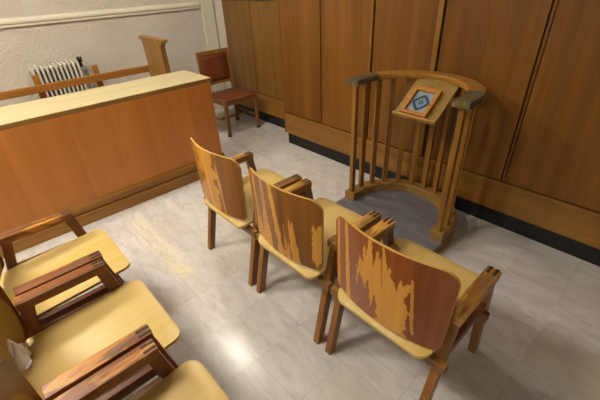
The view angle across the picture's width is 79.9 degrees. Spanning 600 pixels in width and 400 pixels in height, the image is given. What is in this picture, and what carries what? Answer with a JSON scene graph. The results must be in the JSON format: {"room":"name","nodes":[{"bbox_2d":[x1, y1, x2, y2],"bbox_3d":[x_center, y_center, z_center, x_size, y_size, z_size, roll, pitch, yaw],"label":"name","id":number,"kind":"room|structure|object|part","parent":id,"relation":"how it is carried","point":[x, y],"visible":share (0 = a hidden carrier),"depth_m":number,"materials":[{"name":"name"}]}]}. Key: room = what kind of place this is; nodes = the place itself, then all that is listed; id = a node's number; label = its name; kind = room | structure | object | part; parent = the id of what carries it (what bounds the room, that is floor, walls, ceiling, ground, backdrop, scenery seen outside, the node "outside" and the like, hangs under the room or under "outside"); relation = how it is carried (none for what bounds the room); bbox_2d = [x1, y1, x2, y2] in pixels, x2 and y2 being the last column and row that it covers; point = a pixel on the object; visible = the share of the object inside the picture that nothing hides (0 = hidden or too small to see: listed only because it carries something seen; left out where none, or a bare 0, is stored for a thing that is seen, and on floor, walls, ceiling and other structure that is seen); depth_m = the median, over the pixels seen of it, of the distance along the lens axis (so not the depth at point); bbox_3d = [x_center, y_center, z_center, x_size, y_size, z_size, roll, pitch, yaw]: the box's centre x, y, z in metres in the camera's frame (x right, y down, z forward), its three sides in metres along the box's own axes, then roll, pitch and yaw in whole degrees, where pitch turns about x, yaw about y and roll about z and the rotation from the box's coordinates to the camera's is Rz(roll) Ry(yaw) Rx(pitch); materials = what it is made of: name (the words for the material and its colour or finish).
{"room":"courtroom","nodes":[
{"label":"courtroom","id":0,"kind":"room"},
{"bbox_2d":[0,0,225,108],"bbox_3d":[-3.466,-1.525,2.967,6.420,3.000,0.100,-28,40,-34],"label":"wall","id":1,"kind":"structure","parent":0,"point":[110,44],"depth_m":3.99,"materials":[{"name":"paint"}]},
{"bbox_2d":[0,2,199,28],"bbox_3d":[-3.496,-1.344,2.935,6.000,0.080,0.034,-28,40,-34],"label":"trim","id":2,"kind":"structure","parent":1,"relation":"attached to","point":[109,13],"depth_m":3.88,"materials":[{"name":"beige paint"}]},
{"bbox_2d":[200,0,225,108],"bbox_3d":[-1.224,-2.666,4.602,0.170,3.000,0.030,-28,40,-34],"label":"trim","id":3,"kind":"structure","parent":1,"relation":"attached to","point":[207,10],"depth_m":4.81,"materials":[{"name":"beige paint"}]},
{"bbox_2d":[213,0,233,106],"bbox_3d":[1.515,-1.315,2.236,0.100,3.000,7.750,-28,40,-34],"label":"wall","id":4,"kind":"structure","parent":0,"point":[218,9],"depth_m":4.82,"materials":[{"name":"paint"}]},
{"bbox_2d":[221,0,283,118],"bbox_3d":[-0.475,-2.365,3.943,0.092,2.871,1.415,-28,40,-34],"label":"wall","id":5,"kind":"structure","parent":0,"point":[251,26],"depth_m":4.37,"materials":[{"name":"brown wood"}]},
{"bbox_3d":[-0.755,-1.941,4.558,0.024,1.044,0.564,-28,40,-34],"label":"panel","id":6,"kind":"part","parent":5,"relation":"part of","materials":[{"name":"brown wood"}]},
{"bbox_3d":[-0.492,-2.246,3.994,0.030,0.045,1.415,-28,40,-34],"label":"cap rail","id":7,"kind":"part","parent":5,"relation":"part of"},
{"bbox_3d":[-0.440,-1.236,4.631,0.028,0.226,1.415,-28,40,-34],"label":"rail","id":8,"kind":"part","parent":5,"relation":"part of","materials":[{"name":"brown wood"}]},
{"bbox_3d":[-0.271,-1.679,4.104,0.024,1.044,0.838,-28,40,-34],"label":"panel","id":9,"kind":"part","parent":5,"relation":"part of","materials":[{"name":"brown wood"}]},
{"bbox_2d":[2,106,599,399],"bbox_3d":[-0.735,1.223,1.295,6.620,0.100,8.150,-28,40,-34],"label":"floor","id":10,"kind":"structure","parent":0,"point":[540,339],"depth_m":2.04,"materials":[{"name":"tile"}]},
{"bbox_2d":[28,56,92,97],"bbox_3d":[-2.524,-1.033,3.990,0.513,1.000,0.181,-28,40,-34],"label":"radiator","id":11,"kind":"object","parent":10,"relation":"on","point":[53,72],"visible":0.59,"depth_m":3.77,"materials":[{"name":"beige metal"}]},
{"bbox_2d":[0,209,129,327],"bbox_3d":[-1.204,0.373,1.798,0.568,0.842,0.557,-28,40,-34],"label":"armchair","id":12,"kind":"object","parent":10,"relation":"on","point":[26,275],"visible":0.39,"depth_m":1.81,"materials":[{"name":"brown wood"}]},
{"bbox_3d":[-1.374,0.267,1.556,0.069,0.390,0.520,-28,40,-34],"label":"backrest","id":13,"kind":"part","parent":12,"relation":"part of","materials":[{"name":"brown wood"}]},
{"bbox_3d":[-1.514,0.475,1.919,0.171,0.566,0.035,-28,40,-34],"label":"leg","id":14,"kind":"part","parent":12,"relation":"part of","materials":[{"name":"brown wood"}]},
{"bbox_3d":[-1.174,0.658,1.601,0.171,0.566,0.035,-28,40,-34],"label":"leg","id":15,"kind":"part","parent":12,"relation":"part of","materials":[{"name":"brown wood"}]},
{"bbox_3d":[-1.376,0.140,1.873,0.336,0.040,0.057,-28,40,-34],"label":"armrest","id":16,"kind":"part","parent":12,"relation":"part of","materials":[{"name":"brown wood"}]},
{"bbox_3d":[-1.370,0.297,1.971,0.360,0.045,0.030,-28,40,-34],"label":"rail","id":17,"kind":"part","parent":12,"relation":"part of","materials":[{"name":"brown wood"}]},
{"bbox_3d":[-1.037,0.323,1.555,0.336,0.040,0.057,-28,40,-34],"label":"armrest","id":18,"kind":"part","parent":12,"relation":"part of","materials":[{"name":"brown wood"}]},
{"bbox_3d":[-1.030,0.480,1.653,0.360,0.045,0.030,-28,40,-34],"label":"rail","id":19,"kind":"part","parent":12,"relation":"part of","materials":[{"name":"brown wood"}]},
{"bbox_3d":[-1.220,0.302,2.133,0.155,0.607,0.036,-28,40,-34],"label":"leg","id":20,"kind":"part","parent":12,"relation":"part of","materials":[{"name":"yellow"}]},
{"bbox_3d":[-0.880,0.485,1.815,0.155,0.607,0.036,-28,40,-34],"label":"leg","id":21,"kind":"part","parent":12,"relation":"part of","materials":[{"name":"brown wood"}]},
{"bbox_2d":[0,35,170,100],"bbox_3d":[-2.630,-0.565,3.099,3.168,1.165,0.610,-28,40,-34],"label":"bench","id":22,"kind":"object","parent":10,"relation":"on","point":[154,47],"visible":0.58,"depth_m":3.63,"materials":[{"name":"brown wood"}]},
{"bbox_3d":[-2.468,-0.766,3.608,0.055,0.950,0.035,-28,40,-34],"label":"post","id":23,"kind":"part","parent":22,"relation":"part of","materials":[{"name":"brown wood"}]},
{"bbox_3d":[-2.828,-0.859,3.112,3.120,0.068,0.035,-28,40,-34],"label":"rail","id":24,"kind":"part","parent":22,"relation":"part of","materials":[{"name":"brown wood"}]},
{"bbox_3d":[-2.080,-0.972,3.904,0.055,0.950,0.035,-28,40,-34],"label":"post","id":25,"kind":"part","parent":22,"relation":"part of","materials":[{"name":"brown wood"}]},
{"bbox_3d":[-1.480,-1.148,3.962,0.050,1.135,0.507,-28,40,-34],"label":"panel","id":26,"kind":"part","parent":22,"relation":"part of","materials":[{"name":"brown wood"}]},
{"bbox_2d":[0,258,179,399],"bbox_3d":[-0.828,0.587,1.428,0.578,0.842,0.557,-28,40,-34],"label":"armchair","id":27,"kind":"object","parent":10,"relation":"on","point":[74,346],"visible":0.66,"depth_m":1.44,"materials":[{"name":"brown wood"}]},
{"bbox_3d":[-1.010,0.493,1.167,0.069,0.390,0.520,-20,36,-25],"label":"backrest","id":28,"kind":"part","parent":27,"relation":"part of","materials":[{"name":"brown wood"}]},
{"bbox_2d":[6,339,31,371],"bbox_3d":[-1.090,0.558,1.350,0.090,0.116,0.173,-28,40,-34],"label":"cloth","id":29,"kind":"object","parent":27,"relation":"on","point":[19,353],"visible":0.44,"depth_m":1.34,"materials":[{"name":"white fabric"}]},
{"bbox_3d":[-1.135,0.687,1.552,0.171,0.566,0.035,-28,40,-34],"label":"leg","id":30,"kind":"part","parent":27,"relation":"part of","materials":[{"name":"brown wood"}]},
{"bbox_3d":[-0.997,0.352,1.506,0.336,0.040,0.057,-28,40,-34],"label":"armrest","id":31,"kind":"part","parent":27,"relation":"part of","materials":[{"name":"brown wood"}]},
{"bbox_3d":[-0.991,0.510,1.603,0.360,0.045,0.030,-28,40,-34],"label":"rail","id":32,"kind":"part","parent":27,"relation":"part of","materials":[{"name":"brown wood"}]},
{"bbox_3d":[-0.657,0.535,1.188,0.336,0.040,0.057,-28,40,-34],"label":"armrest","id":33,"kind":"part","parent":27,"relation":"part of","materials":[{"name":"brown wood"}]},
{"bbox_3d":[-0.841,0.514,1.766,0.155,0.607,0.036,-28,40,-34],"label":"leg","id":34,"kind":"part","parent":27,"relation":"part of","materials":[{"name":"brown wood"}]},
{"bbox_3d":[-0.651,0.693,1.285,0.360,0.045,0.030,-28,40,-34],"label":"rail","id":35,"kind":"part","parent":27,"relation":"part of","materials":[{"name":"brown wood"}]},
{"bbox_3d":[-0.501,0.697,1.448,0.155,0.607,0.036,-28,40,-34],"label":"leg","id":36,"kind":"part","parent":27,"relation":"part of","materials":[{"name":"brown wood"}]},
{"bbox_2d":[0,70,224,258],"bbox_3d":[-2.120,-0.177,2.695,3.246,0.895,0.551,-28,40,-34],"label":"counter","id":37,"kind":"object","parent":10,"relation":"on","point":[99,153],"visible":0.89,"depth_m":2.83,"materials":[{"name":"orange wood"}]},
{"bbox_3d":[-1.938,0.223,2.717,3.223,0.180,0.038,-28,40,-34],"label":"board","id":38,"kind":"part","parent":37,"relation":"part of","materials":[{"name":"brown wood"}]},
{"bbox_2d":[0,339,229,399],"bbox_3d":[-0.445,0.785,1.050,0.568,0.877,0.557,-28,40,-34],"label":"armchair","id":39,"kind":"object","parent":10,"relation":"on","point":[191,380],"visible":1,"depth_m":1.19,"materials":[{"name":"brown wood"}]},
{"bbox_3d":[-0.584,0.648,0.821,0.069,0.390,0.520,-28,40,-34],"label":"backrest","id":40,"kind":"part","parent":39,"relation":"part of","materials":[{"name":"brown wood"}]},
{"bbox_3d":[-0.616,0.567,1.134,0.336,0.040,0.057,-28,40,-34],"label":"armrest","id":41,"kind":"part","parent":39,"relation":"part of","materials":[{"name":"brown wood"}]},
{"bbox_3d":[-0.610,0.725,1.231,0.360,0.045,0.030,-28,40,-34],"label":"rail","id":42,"kind":"part","parent":39,"relation":"part of","materials":[{"name":"brown wood"}]},
{"bbox_3d":[-0.460,0.729,1.394,0.155,0.607,0.036,-28,40,-34],"label":"leg","id":43,"kind":"part","parent":39,"relation":"part of","materials":[{"name":"brown wood"}]},
{"bbox_3d":[-0.433,0.795,1.067,0.539,0.056,0.458,-28,40,-34],"label":"seat","id":44,"kind":"part","parent":39,"relation":"part of","materials":[{"name":"yellow wood"}]},
{"bbox_2d":[195,47,259,136],"bbox_3d":[-0.879,-1.333,4.414,0.470,0.916,0.525,-28,40,-34],"label":"chair","id":45,"kind":"object","parent":10,"relation":"on","point":[215,64],"visible":0.87,"depth_m":4.38,"materials":[{"name":"red wood"}]},
{"bbox_3d":[-1.176,-1.336,4.443,0.036,0.915,0.084,-28,40,-34],"label":"leg","id":46,"kind":"part","parent":45,"relation":"part of","materials":[{"name":"red wood"}]},
{"bbox_3d":[-1.063,-1.790,4.338,0.370,0.047,0.030,-28,40,-34],"label":"rail","id":47,"kind":"part","parent":45,"relation":"part of","materials":[{"name":"red wood"}]},
{"bbox_3d":[-1.038,-1.631,4.416,0.362,0.310,0.058,-28,40,-34],"label":"backrest","id":48,"kind":"part","parent":45,"relation":"part of","materials":[{"name":"red leather"}]},
{"bbox_3d":[-1.010,-1.189,4.305,0.022,0.055,0.400,-28,40,-34],"label":"rail","id":49,"kind":"part","parent":45,"relation":"part of","materials":[{"name":"red wood"}]},
{"bbox_3d":[-1.024,-1.483,4.500,0.370,0.036,0.027,-28,40,-34],"label":"rail","id":50,"kind":"part","parent":45,"relation":"part of","materials":[{"name":"red wood"}]},
{"bbox_3d":[-0.861,-0.955,4.269,0.036,0.430,0.036,-28,40,-34],"label":"leg","id":51,"kind":"part","parent":45,"relation":"part of","materials":[{"name":"red wood"}]},
{"bbox_3d":[-0.882,-1.491,4.667,0.036,0.915,0.084,-28,40,-34],"label":"leg","id":52,"kind":"part","parent":45,"relation":"part of","materials":[{"name":"red wood"}]},
{"bbox_3d":[-0.852,-1.302,4.400,0.470,0.039,0.444,-28,40,-34],"label":"seat","id":53,"kind":"part","parent":45,"relation":"part of","materials":[{"name":"red leather"}]},
{"bbox_3d":[-0.712,-1.195,4.290,0.400,0.055,0.022,-28,40,-34],"label":"rail","id":54,"kind":"part","parent":45,"relation":"part of","materials":[{"name":"red wood"}]},
{"bbox_3d":[-0.546,-1.122,4.509,0.036,0.430,0.036,-28,40,-34],"label":"leg","id":55,"kind":"part","parent":45,"relation":"part of","materials":[{"name":"red wood"}]},
{"bbox_2d":[190,137,302,285],"bbox_3d":[-0.298,-0.022,2.349,0.565,0.847,0.575,-28,40,-34],"label":"armchair","id":56,"kind":"object","parent":10,"relation":"on","point":[227,194],"visible":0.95,"depth_m":2.11,"materials":[{"name":"brown wood"}]},
{"bbox_3d":[-0.606,0.082,2.472,0.171,0.566,0.035,-28,40,-34],"label":"leg","id":57,"kind":"part","parent":56,"relation":"part of","materials":[{"name":"brown wood"}]},
{"bbox_3d":[-0.503,-0.126,2.101,0.069,0.390,0.520,-28,40,-34],"label":"backrest","id":58,"kind":"part","parent":56,"relation":"part of","materials":[{"name":"brown wood"}]},
{"bbox_3d":[-0.468,-0.253,2.426,0.336,0.040,0.057,-28,40,-34],"label":"armrest","id":59,"kind":"part","parent":56,"relation":"part of","materials":[{"name":"brown wood"}]},
{"bbox_3d":[-0.294,-0.031,2.346,0.539,0.056,0.458,-28,40,-34],"label":"seat","id":60,"kind":"part","parent":56,"relation":"part of","materials":[{"name":"yellow wood"}]},
{"bbox_3d":[-0.312,-0.092,2.686,0.155,0.607,0.036,-28,40,-34],"label":"leg","id":61,"kind":"part","parent":56,"relation":"part of","materials":[{"name":"brown wood"}]},
{"bbox_3d":[-0.266,0.265,2.154,0.171,0.566,0.035,-28,40,-34],"label":"leg","id":62,"kind":"part","parent":56,"relation":"part of","materials":[{"name":"brown wood"}]},
{"bbox_3d":[-0.129,-0.070,2.108,0.336,0.040,0.057,-28,40,-34],"label":"armrest","id":63,"kind":"part","parent":56,"relation":"part of","materials":[{"name":"brown wood"}]},
{"bbox_3d":[0.028,0.091,2.368,0.155,0.607,0.036,-28,40,-34],"label":"leg","id":64,"kind":"part","parent":56,"relation":"part of","materials":[{"name":"brown wood"}]},
{"bbox_2d":[248,167,380,344],"bbox_3d":[0.100,0.191,1.976,0.565,0.850,0.575,-28,40,-34],"label":"armchair","id":65,"kind":"object","parent":10,"relation":"on","point":[300,231],"visible":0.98,"depth_m":1.73,"materials":[{"name":"brown wood"}]},
{"bbox_3d":[-0.208,0.296,2.100,0.171,0.566,0.035,-28,40,-34],"label":"leg","id":66,"kind":"part","parent":65,"relation":"part of","materials":[{"name":"brown wood"}]},
{"bbox_3d":[-0.095,0.089,1.722,0.069,0.390,0.520,-28,40,-34],"label":"backrest","id":67,"kind":"part","parent":65,"relation":"part of","materials":[{"name":"brown wood"}]},
{"bbox_3d":[-0.071,-0.039,2.054,0.336,0.040,0.057,-28,40,-34],"label":"armrest","id":68,"kind":"part","parent":65,"relation":"part of","materials":[{"name":"brown wood"}]},
{"bbox_3d":[0.085,0.123,2.314,0.155,0.607,0.036,-28,40,-34],"label":"leg","id":69,"kind":"part","parent":65,"relation":"part of","materials":[{"name":"brown wood"}]},
{"bbox_3d":[0.103,0.183,1.974,0.539,0.056,0.458,-28,40,-34],"label":"seat","id":70,"kind":"part","parent":65,"relation":"part of","materials":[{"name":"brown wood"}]},
{"bbox_3d":[0.131,0.479,1.782,0.171,0.566,0.035,-28,40,-34],"label":"leg","id":71,"kind":"part","parent":65,"relation":"part of","materials":[{"name":"brown wood"}]},
{"bbox_3d":[0.269,0.144,1.736,0.336,0.040,0.057,-28,40,-34],"label":"armrest","id":72,"kind":"part","parent":65,"relation":"part of","materials":[{"name":"brown wood"}]},
{"bbox_3d":[0.425,0.306,1.996,0.155,0.607,0.036,-28,40,-34],"label":"leg","id":73,"kind":"part","parent":65,"relation":"part of","materials":[{"name":"brown wood"}]},
{"bbox_2d":[335,70,486,253],"bbox_3d":[0.766,-0.306,2.540,0.699,1.034,0.866,-28,40,-34],"label":"stand","id":74,"kind":"object","parent":10,"relation":"on","point":[423,215],"visible":0.96,"depth_m":2.59,"materials":[{"name":"brown wood"}]},
{"bbox_3d":[0.402,-0.434,2.674,0.037,0.856,0.032,-28,40,-34],"label":"post","id":75,"kind":"part","parent":74,"relation":"part of","materials":[{"name":"brown wood"}]},
{"bbox_3d":[0.447,-0.836,2.475,0.255,0.041,0.126,-28,40,-34],"label":"rail","id":76,"kind":"part","parent":74,"relation":"part of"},
{"bbox_2d":[399,86,442,117],"bbox_3d":[0.801,-0.650,2.378,0.195,0.150,0.192,-28,40,-34],"label":"picture frame","id":77,"kind":"object","parent":74,"relation":"on","point":[422,100],"visible":0.98,"depth_m":2.38,"materials":[{"name":"orange wood"}]},
{"bbox_3d":[0.883,-0.799,2.381,0.322,0.036,0.811,-28,40,-34],"label":"handrail","id":78,"kind":"part","parent":74,"relation":"part of","materials":[{"name":"brown wood"}]},
{"bbox_3d":[0.918,-0.155,2.191,0.037,0.856,0.032,-28,40,-34],"label":"post","id":79,"kind":"part","parent":74,"relation":"part of","materials":[{"name":"brown wood"}]},
{"bbox_3d":[0.950,-0.565,2.005,0.255,0.041,0.126,-28,40,-34],"label":"rail","id":80,"kind":"part","parent":74,"relation":"part of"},
{"bbox_2d":[325,215,501,399],"bbox_3d":[0.497,0.409,1.606,0.565,0.842,0.575,-28,40,-34],"label":"armchair","id":81,"kind":"object","parent":10,"relation":"on","point":[423,301],"visible":1,"depth_m":1.35,"materials":[{"name":"brown wood"}]},
{"bbox_3d":[0.189,0.510,1.728,0.171,0.566,0.035,-28,40,-34],"label":"leg","id":82,"kind":"part","parent":81,"relation":"part of","materials":[{"name":"brown wood"}]},
{"bbox_3d":[0.326,0.175,1.682,0.336,0.040,0.057,-28,40,-34],"label":"armrest","id":83,"kind":"part","parent":81,"relation":"part of","materials":[{"name":"brown wood"}]},
{"bbox_3d":[0.483,0.337,1.942,0.155,0.607,0.036,-28,40,-34],"label":"leg","id":84,"kind":"part","parent":81,"relation":"part of","materials":[{"name":"brown wood"}]},
{"bbox_3d":[0.314,0.309,1.353,0.069,0.390,0.520,-28,40,-34],"label":"backrest","id":85,"kind":"part","parent":81,"relation":"part of","materials":[{"name":"red wood"}]},
{"bbox_3d":[0.500,0.397,1.602,0.539,0.056,0.458,-28,40,-34],"label":"seat","id":86,"kind":"part","parent":81,"relation":"part of","materials":[{"name":"yellow wood"}]},
{"bbox_3d":[0.528,0.694,1.410,0.171,0.566,0.035,-28,40,-34],"label":"leg","id":87,"kind":"part","parent":81,"relation":"part of","materials":[{"name":"brown wood"}]},
{"bbox_3d":[0.672,0.516,1.461,0.360,0.045,0.030,-28,40,-34],"label":"rail","id":88,"kind":"part","parent":81,"relation":"part of","materials":[{"name":"brown wood"}]},
{"bbox_3d":[0.666,0.358,1.364,0.336,0.040,0.057,-28,40,-34],"label":"armrest","id":89,"kind":"part","parent":81,"relation":"part of","materials":[{"name":"brown wood"}]},
{"bbox_3d":[0.822,0.520,1.624,0.155,0.607,0.036,-28,40,-34],"label":"leg","id":90,"kind":"part","parent":81,"relation":"part of","materials":[{"name":"brown wood"}]},
{"bbox_2d":[276,0,599,248],"bbox_3d":[1.936,-0.964,1.524,0.352,2.871,6.015,-28,40,-34],"label":"wall","id":91,"kind":"structure","parent":0,"point":[532,156],"depth_m":2.39,"materials":[{"name":"brown wood"}]},
{"bbox_3d":[0.002,-1.366,3.501,0.024,1.132,0.572,-28,40,-34],"label":"panel","id":92,"kind":"part","parent":91,"relation":"part of","materials":[{"name":"brown wood"}]},
{"bbox_3d":[0.396,-1.153,3.132,0.024,1.132,0.563,-28,40,-34],"label":"panel","id":93,"kind":"part","parent":91,"relation":"part of","materials":[{"name":"brown wood"}]},
{"bbox_3d":[0.782,-0.945,2.770,0.024,1.132,0.550,-28,40,-34],"label":"panel","id":94,"kind":"part","parent":91,"relation":"part of","materials":[{"name":"brown wood"}]},
{"bbox_2d":[238,104,599,266],"bbox_3d":[1.540,0.048,2.764,0.330,0.132,7.390,-28,40,-34],"label":"baseboard","id":95,"kind":"structure","parent":91,"relation":"attached to","point":[585,252],"depth_m":2.67,"materials":[{"name":"black"}]},
{"bbox_3d":[1.877,0.217,2.138,0.028,0.226,6.012,-28,40,-34],"label":"rail","id":96,"kind":"part","parent":91,"relation":"part of","materials":[{"name":"brown wood"}]},
{"bbox_3d":[1.181,-0.730,2.397,0.024,1.132,0.595,-28,40,-34],"label":"panel","id":97,"kind":"part","parent":91,"relation":"part of","materials":[{"name":"brown wood"}]},
{"bbox_3d":[1.735,-0.431,1.878,0.024,1.132,0.974,-28,40,-34],"label":"panel","id":98,"kind":"part","parent":91,"relation":"part of","materials":[{"name":"brown wood"}]}
]}

